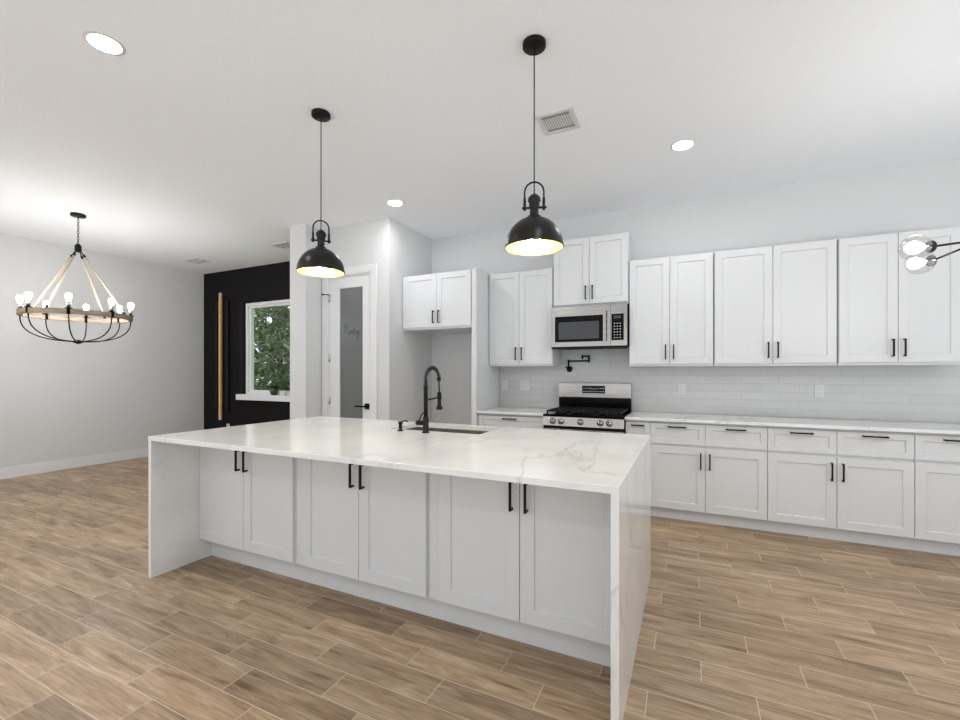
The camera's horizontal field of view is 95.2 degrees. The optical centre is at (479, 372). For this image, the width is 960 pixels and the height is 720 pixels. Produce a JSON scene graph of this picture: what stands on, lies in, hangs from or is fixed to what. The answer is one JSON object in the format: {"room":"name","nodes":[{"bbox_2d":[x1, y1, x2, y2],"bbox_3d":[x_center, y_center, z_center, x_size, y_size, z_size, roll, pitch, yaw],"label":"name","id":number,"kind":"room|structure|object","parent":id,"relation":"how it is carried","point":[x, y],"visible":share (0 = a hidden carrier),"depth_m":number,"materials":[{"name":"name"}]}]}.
{"room":"kitchen","nodes":[
{"label":"kitchen","id":0,"kind":"room"},
{"bbox_2d":[0,233,203,467],"bbox_3d":[-6.472,-0.205,4.539,0.150,3.060,7.430,0,0,25],"label":"wall","id":1,"kind":"structure","parent":0,"point":[59,400],"depth_m":6.28,"materials":[{"name":"white paint"}]},
{"bbox_2d":[0,448,147,478],"bbox_3d":[-6.431,1.255,4.435,0.014,0.140,7.278,0,0,25],"label":"baseboard","id":2,"kind":"structure","parent":1,"relation":"attached to","point":[49,466],"depth_m":6.04,"materials":[{"name":"white paint"}]},
{"bbox_2d":[290,224,321,418],"bbox_3d":[-1.901,-0.205,5.677,0.255,3.060,1.145,0,0,25],"label":"wall","id":3,"kind":"structure","parent":0,"point":[305,290],"depth_m":5.17,"materials":[{"name":"white paint"}]},
{"bbox_2d":[323,218,395,420],"bbox_3d":[-1.444,-0.205,5.168,1.008,3.060,0.120,0,0,25],"label":"wall","id":4,"kind":"structure","parent":0,"point":[369,242],"depth_m":4.97,"materials":[{"name":"white paint"}]},
{"bbox_2d":[322,274,369,418],"bbox_3d":[-1.576,0.094,5.149,0.681,2.446,0.112,0,0,25],"label":"door","id":5,"kind":"structure","parent":4,"relation":"in","point":[349,297],"depth_m":5.16,"materials":[{"name":"white paint"}]},
{"bbox_2d":[322,264,376,418],"bbox_3d":[-1.514,0.045,5.193,0.820,2.560,0.136,0,0,25],"label":"trim","id":6,"kind":"structure","parent":4,"relation":"attached to","point":[371,269],"depth_m":5.08,"materials":[{"name":"white paint"}]},
{"bbox_2d":[396,221,431,422],"bbox_3d":[-0.851,-0.205,5.381,0.120,3.060,0.775,0,0,25],"label":"wall","id":7,"kind":"structure","parent":0,"point":[413,249],"depth_m":5.27,"materials":[{"name":"white paint"}]},
{"bbox_2d":[0,0,959,273],"bbox_3d":[-1.362,-1.795,2.105,11.470,0.120,7.430,0,0,25],"label":"ceiling","id":8,"kind":"structure","parent":0,"point":[202,139],"depth_m":2.83,"materials":[{"name":"white paint"}]},
{"bbox_2d":[16,212,133,343],"bbox_3d":[-4.404,-1.025,4.800,0.941,1.420,0.941,0,0,25],"label":"chandelier","id":9,"kind":"object","parent":8,"relation":"hanging from","point":[28,311],"visible":1,"depth_m":4.75,"materials":[{"name":"black metal"}]},
{"bbox_2d":[82,31,125,55],"bbox_3d":[-1.979,-1.734,2.310,0.176,0.003,0.176,0,0,25],"label":"recessed light","id":10,"kind":"object","parent":8,"relation":"in","point":[102,42],"visible":1,"depth_m":2.31,"materials":[{"name":"white plastic"}]},
{"bbox_2d":[184,258,209,263],"bbox_3d":[-4.386,-1.730,6.791,0.300,0.010,0.220,0,0,25],"label":"ceiling vent","id":11,"kind":"object","parent":8,"relation":"in","point":[194,260],"visible":1,"depth_m":6.80,"materials":[{"name":"white plastic"}]},
{"bbox_2d":[271,242,289,248],"bbox_3d":[-2.653,-1.730,5.965,0.300,0.010,0.220,0,0,25],"label":"ceiling vent","id":12,"kind":"object","parent":8,"relation":"in","point":[284,245],"visible":0.75,"depth_m":5.95,"materials":[{"name":"white plastic"}]},
{"bbox_2d":[296,108,344,277],"bbox_3d":[-1.065,-1.203,2.933,0.310,1.064,0.310,0,0,25],"label":"pendant lamp","id":13,"kind":"object","parent":8,"relation":"hanging from","point":[319,261],"visible":1,"depth_m":2.90,"materials":[{"name":"black metal"}]},
{"bbox_2d":[386,200,403,205],"bbox_3d":[-0.868,-1.734,4.481,0.176,0.003,0.176,0,0,25],"label":"recessed light","id":14,"kind":"object","parent":8,"relation":"in","point":[389,202],"visible":1,"depth_m":4.47,"materials":[{"name":"white plastic"}]},
{"bbox_2d":[505,34,563,255],"bbox_3d":[0.285,-1.195,2.306,0.310,1.080,0.310,0,0,25],"label":"pendant lamp","id":15,"kind":"object","parent":8,"relation":"hanging from","point":[535,234],"visible":1,"depth_m":2.28,"materials":[{"name":"black metal"}]},
{"bbox_2d":[535,106,580,135],"bbox_3d":[0.540,-1.730,3.023,0.255,0.010,0.262,0,0,25],"label":"ceiling vent","id":16,"kind":"object","parent":8,"relation":"in","point":[565,119],"visible":0.96,"depth_m":3.01,"materials":[{"name":"white plastic"}]},
{"bbox_2d":[670,139,695,150],"bbox_3d":[1.546,-1.734,3.340,0.176,0.003,0.176,0,0,25],"label":"recessed light","id":17,"kind":"object","parent":8,"relation":"in","point":[684,144],"visible":1,"depth_m":3.33,"materials":[{"name":"white plastic"}]},
{"bbox_2d":[899,235,959,273],"bbox_3d":[2.538,-1.139,2.199,0.638,1.192,0.617,0,0,-44],"label":"globe chandelier","id":18,"kind":"object","parent":8,"relation":"hanging from","point":[930,246],"visible":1,"depth_m":2.21,"materials":[{"name":"white glass"}]},
{"bbox_2d":[922,240,936,252],"bbox_3d":[2.250,-0.632,2.199,0.041,0.064,0.064,0,0,-5],"label":"socket","id":19,"kind":"object","parent":18,"relation":"attached to","point":[927,247],"depth_m":2.18,"materials":[{"name":"black metal"}]},
{"bbox_2d":[924,255,936,266],"bbox_3d":[2.463,-0.613,2.404,0.042,0.063,0.063,0,0,7],"label":"socket","id":20,"kind":"object","parent":18,"relation":"attached to","point":[931,260],"depth_m":2.39,"materials":[{"name":"silver metal"}]},
{"bbox_2d":[0,457,959,719],"bbox_3d":[-1.362,1.385,2.105,11.470,0.120,7.430,0,0,25],"label":"floor","id":21,"kind":"structure","parent":0,"point":[738,623],"depth_m":2.17,"materials":[{"name":"brown wood"}]},
{"bbox_2d":[199,446,304,580],"bbox_3d":[-1.445,0.882,3.150,0.927,0.883,0.633,0,0,25],"label":"base cabinet","id":22,"kind":"object","parent":21,"relation":"on","point":[247,500],"visible":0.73,"depth_m":2.88,"materials":[{"name":"white paint"}]},
{"bbox_2d":[296,458,435,617],"bbox_3d":[-0.592,0.882,2.743,0.963,0.883,0.633,0,0,25],"label":"base cabinet","id":23,"kind":"object","parent":21,"relation":"on","point":[362,531],"visible":0.62,"depth_m":2.46,"materials":[{"name":"white paint"}]},
{"bbox_2d":[148,416,650,719],"bbox_3d":[-0.512,0.867,2.854,2.928,0.914,1.445,0,0,25],"label":"countertop","id":24,"kind":"structure","parent":21,"relation":"on","point":[618,465],"depth_m":2.44,"materials":[{"name":"white stone"}]},
{"bbox_2d":[397,420,408,430],"bbox_3d":[-0.551,0.374,3.104,0.050,0.073,0.089,0,0,25],"label":"soap dispenser","id":25,"kind":"object","parent":24,"relation":"on","point":[400,423],"visible":1,"depth_m":3.08,"materials":[{"name":"black metal"}]},
{"bbox_2d":[415,366,441,432],"bbox_3d":[-0.355,0.181,3.080,0.103,0.458,0.230,0,0,25],"label":"faucet","id":26,"kind":"object","parent":24,"relation":"on","point":[425,422],"visible":1,"depth_m":2.99,"materials":[{"name":"black metal"}]},
{"bbox_2d":[406,427,488,433],"bbox_3d":[-0.257,0.540,3.229,0.754,0.198,0.384,0,0,25],"label":"sink","id":27,"kind":"object","parent":24,"relation":"in","point":[414,428],"visible":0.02,"depth_m":3.41,"materials":[{"name":"grey metal"}]},
{"bbox_2d":[472,269,499,424],"bbox_3d":[0.073,0.102,5.013,0.058,2.444,0.644,0,0,25],"label":"panel","id":28,"kind":"object","parent":21,"relation":"on","point":[485,377],"visible":0.36,"depth_m":4.83,"materials":[{"name":"white paint"}]},
{"bbox_2d":[478,413,543,428],"bbox_3d":[0.435,0.881,4.840,0.736,0.886,0.642,0,0,25],"label":"base cabinet","id":29,"kind":"object","parent":21,"relation":"on","point":[501,420],"visible":0.24,"depth_m":4.58,"materials":[{"name":"white paint"}]},
{"bbox_2d":[477,407,548,415],"bbox_3d":[0.434,0.423,4.835,0.740,0.025,0.639,0,0,25],"label":"countertop","id":30,"kind":"structure","parent":29,"relation":"on","point":[497,410],"depth_m":4.67,"materials":[{"name":"white stone"}]},
{"bbox_2d":[429,473,610,666],"bbox_3d":[0.284,0.882,2.326,0.976,0.883,0.633,0,0,25],"label":"base cabinet","id":31,"kind":"object","parent":21,"relation":"on","point":[525,563],"visible":0.6,"depth_m":2.06,"materials":[{"name":"white paint"}]},
{"bbox_2d":[543,383,631,433],"bbox_3d":[1.100,0.718,4.463,0.776,1.211,0.727,0,0,25],"label":"range","id":32,"kind":"object","parent":21,"relation":"on","point":[588,407],"visible":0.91,"depth_m":4.56,"materials":[{"name":"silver metal"}]},
{"bbox_2d":[543,412,630,418],"bbox_3d":[1.104,0.422,4.471,0.776,0.022,0.578,0,0,25],"label":"cooktop","id":33,"kind":"object","parent":32,"relation":"in","point":[555,415],"depth_m":4.26,"materials":[{"name":"black metal"}]},
{"bbox_2d":[626,420,650,434],"bbox_3d":[1.577,0.881,4.296,0.214,0.886,0.642,0,0,25],"label":"base cabinet","id":34,"kind":"object","parent":21,"relation":"on","point":[640,427],"visible":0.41,"depth_m":4.04,"materials":[{"name":"white paint"}]},
{"bbox_2d":[650,421,766,530],"bbox_3d":[2.082,0.881,4.056,0.902,0.886,0.642,0,0,25],"label":"base cabinet","id":35,"kind":"object","parent":21,"relation":"on","point":[709,473],"visible":0.97,"depth_m":3.79,"materials":[{"name":"white paint"}]},
{"bbox_2d":[625,412,959,434],"bbox_3d":[2.813,0.423,3.702,2.964,0.025,0.639,0,0,25],"label":"countertop","id":36,"kind":"structure","parent":35,"relation":"on","point":[848,424],"depth_m":3.62,"materials":[{"name":"white stone"}]},
{"bbox_2d":[766,426,913,549],"bbox_3d":[2.900,0.881,3.666,0.910,0.886,0.642,0,0,25],"label":"base cabinet","id":37,"kind":"object","parent":21,"relation":"on","point":[856,486],"visible":0.98,"depth_m":3.40,"materials":[{"name":"white paint"}]},
{"bbox_2d":[911,432,959,555],"bbox_3d":[3.722,0.881,3.275,0.908,0.886,0.642,0,0,25],"label":"base cabinet","id":38,"kind":"object","parent":21,"relation":"on","point":[936,461],"visible":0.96,"depth_m":3.17,"materials":[{"name":"white paint"}]},
{"bbox_2d":[204,159,959,429],"bbox_3d":[0.269,-0.205,5.356,11.320,3.060,0.158,0,0,25],"label":"wall","id":39,"kind":"structure","parent":0,"point":[923,196],"depth_m":4.31,"materials":[{"name":"white paint"}]},
{"bbox_2d":[215,302,218,409],"bbox_3d":[-4.531,-0.285,7.546,0.070,1.860,0.030,0,0,25],"label":"wall strip","id":40,"kind":"object","parent":39,"relation":"attached to","point":[216,303],"visible":0.82,"depth_m":7.53,"materials":[{"name":"black metal"}]},
{"bbox_2d":[219,293,222,419],"bbox_3d":[-4.425,-0.278,7.482,0.048,2.165,0.054,0,0,25],"label":"wall bar","id":41,"kind":"object","parent":39,"relation":"attached to","point":[220,294],"visible":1,"depth_m":7.46,"materials":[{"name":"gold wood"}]},
{"bbox_2d":[225,301,229,410],"bbox_3d":[-4.282,-0.285,7.428,0.070,1.860,0.030,0,0,25],"label":"wall strip","id":42,"kind":"object","parent":39,"relation":"attached to","point":[227,303],"visible":1,"depth_m":7.42,"materials":[{"name":"black metal"}]},
{"bbox_2d":[236,394,289,401],"bbox_3d":[-3.143,0.403,6.872,1.945,0.092,0.096,0,0,25],"label":"sill","id":43,"kind":"structure","parent":39,"relation":"attached to","point":[286,398],"depth_m":6.96,"materials":[{"name":"white wood"}]},
{"bbox_2d":[269,384,279,394],"bbox_3d":[-3.264,0.267,6.932,0.236,0.179,0.146,0,0,25],"label":"potted plant","id":44,"kind":"object","parent":43,"relation":"on","point":[274,389],"visible":0.98,"depth_m":6.88,"materials":[{"name":"green plant"}]},
{"bbox_2d":[280,377,286,395],"bbox_3d":[-3.071,0.201,6.839,0.097,0.311,0.092,0,0,-16],"label":"potted plant","id":45,"kind":"object","parent":43,"relation":"on","point":[282,385],"visible":1,"depth_m":6.82,"materials":[{"name":"green plant"}]},
{"bbox_2d":[240,299,289,394],"bbox_3d":[-3.155,-0.410,6.976,1.794,1.532,0.167,0,0,25],"label":"window","id":46,"kind":"structure","parent":39,"relation":"in","point":[250,307],"depth_m":7.27,"materials":[{"name":"white plastic"}]},
{"bbox_2d":[403,269,471,334],"bbox_3d":[-0.369,-0.805,5.204,0.895,0.628,0.677,0,0,25],"label":"upper cabinet","id":47,"kind":"object","parent":39,"relation":"attached to","point":[437,303],"visible":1,"depth_m":4.93,"materials":[{"name":"white paint"}]},
{"bbox_2d":[502,380,507,389],"bbox_3d":[0.301,0.149,5.248,0.072,0.116,0.008,0,0,25],"label":"light switch","id":48,"kind":"object","parent":39,"relation":"attached to","point":[504,382],"visible":1,"depth_m":5.25,"materials":[{"name":"white plastic"}]},
{"bbox_2d":[489,268,560,366],"bbox_3d":[0.500,-0.595,4.964,0.745,1.048,0.362,0,0,25],"label":"upper cabinet","id":49,"kind":"object","parent":39,"relation":"attached to","point":[521,303],"visible":1,"depth_m":4.82,"materials":[{"name":"white paint"}]},
{"bbox_2d":[520,380,529,389],"bbox_3d":[0.526,0.147,5.140,0.118,0.116,0.009,0,0,25],"label":"wall outlet","id":50,"kind":"object","parent":39,"relation":"attached to","point":[524,384],"visible":1,"depth_m":5.14,"materials":[{"name":"white plastic"}]},
{"bbox_2d":[565,355,589,371],"bbox_3d":[1.067,-0.099,4.821,0.275,0.184,0.097,0,0,35],"label":"pot filler","id":51,"kind":"object","parent":39,"relation":"attached to","point":[569,368],"visible":1,"depth_m":4.82,"materials":[{"name":"black metal"}]},
{"bbox_2d":[554,232,631,307],"bbox_3d":[1.188,-1.044,4.637,0.766,0.711,0.362,0,0,25],"label":"upper cabinet","id":52,"kind":"object","parent":39,"relation":"attached to","point":[594,270],"visible":0.98,"depth_m":4.49,"materials":[{"name":"white paint"}]},
{"bbox_2d":[551,303,628,349],"bbox_3d":[1.169,-0.463,4.597,0.760,0.436,0.436,0,0,25],"label":"microwave","id":53,"kind":"object","parent":52,"relation":"attached to","point":[604,326],"visible":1,"depth_m":4.43,"materials":[{"name":"silver glass"}]},
{"bbox_2d":[629,252,712,366],"bbox_3d":[1.873,-0.585,4.310,0.739,1.048,0.362,0,0,25],"label":"upper cabinet","id":54,"kind":"object","parent":39,"relation":"attached to","point":[671,298],"visible":1,"depth_m":4.17,"materials":[{"name":"white paint"}]},
{"bbox_2d":[678,383,685,394],"bbox_3d":[2.039,0.166,4.420,0.072,0.116,0.008,0,0,25],"label":"light switch","id":55,"kind":"object","parent":39,"relation":"attached to","point":[681,386],"visible":1,"depth_m":4.42,"materials":[{"name":"white plastic"}]},
{"bbox_2d":[713,239,836,365],"bbox_3d":[2.619,-0.585,3.955,0.901,1.048,0.362,0,0,25],"label":"upper cabinet","id":56,"kind":"object","parent":39,"relation":"attached to","point":[773,305],"visible":0.99,"depth_m":3.81,"materials":[{"name":"white paint"}]},
{"bbox_2d":[815,385,824,397],"bbox_3d":[3.053,0.166,3.937,0.072,0.116,0.009,0,0,25],"label":"wall outlet","id":57,"kind":"object","parent":39,"relation":"attached to","point":[819,389],"visible":1,"depth_m":3.93,"materials":[{"name":"white plastic"}]},
{"bbox_2d":[831,226,959,365],"bbox_3d":[3.370,-0.585,3.598,0.751,1.048,0.362,0,0,25],"label":"upper cabinet","id":58,"kind":"object","parent":39,"relation":"attached to","point":[888,314],"visible":1,"depth_m":3.47,"materials":[{"name":"white paint"}]},
{"label":"outside","id":59,"kind":"structure","parent":0,"visible":0},
{"bbox_3d":[-2.785,1.600,29.039,50.000,0.150,39.960,0,0,25],"label":"ground","id":60,"kind":"structure","parent":59,"visible":0},
{"bbox_2d":[254,307,280,394],"bbox_3d":[-8.641,-1.944,14.852,2.966,7.241,2.872,0,0,39],"label":"tree","id":61,"kind":"object","parent":60,"relation":"on","point":[259,369],"visible":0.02,"depth_m":15.07,"materials":[{"name":"green plant"}]},
{"bbox_2d":[254,305,289,390],"bbox_3d":[-8.527,-1.944,18.585,2.873,7.242,2.966,0,0,-44],"label":"tree","id":62,"kind":"object","parent":60,"relation":"on","point":[282,367],"visible":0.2,"depth_m":17.98,"materials":[{"name":"green plant"}]},
{"bbox_2d":[254,307,289,389],"bbox_3d":[-11.359,-1.859,24.157,2.894,7.065,2.802,0,0,25],"label":"tree","id":63,"kind":"object","parent":60,"relation":"on","point":[273,321],"visible":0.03,"depth_m":24.03,"materials":[{"name":"green plant"}]},
{"bbox_2d":[255,305,289,390],"bbox_3d":[-5.489,-2.385,13.694,2.813,8.067,2.790,0,0,-43],"label":"tree","id":64,"kind":"object","parent":60,"relation":"on","point":[285,324],"visible":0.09,"depth_m":13.17,"materials":[{"name":"green plant"}]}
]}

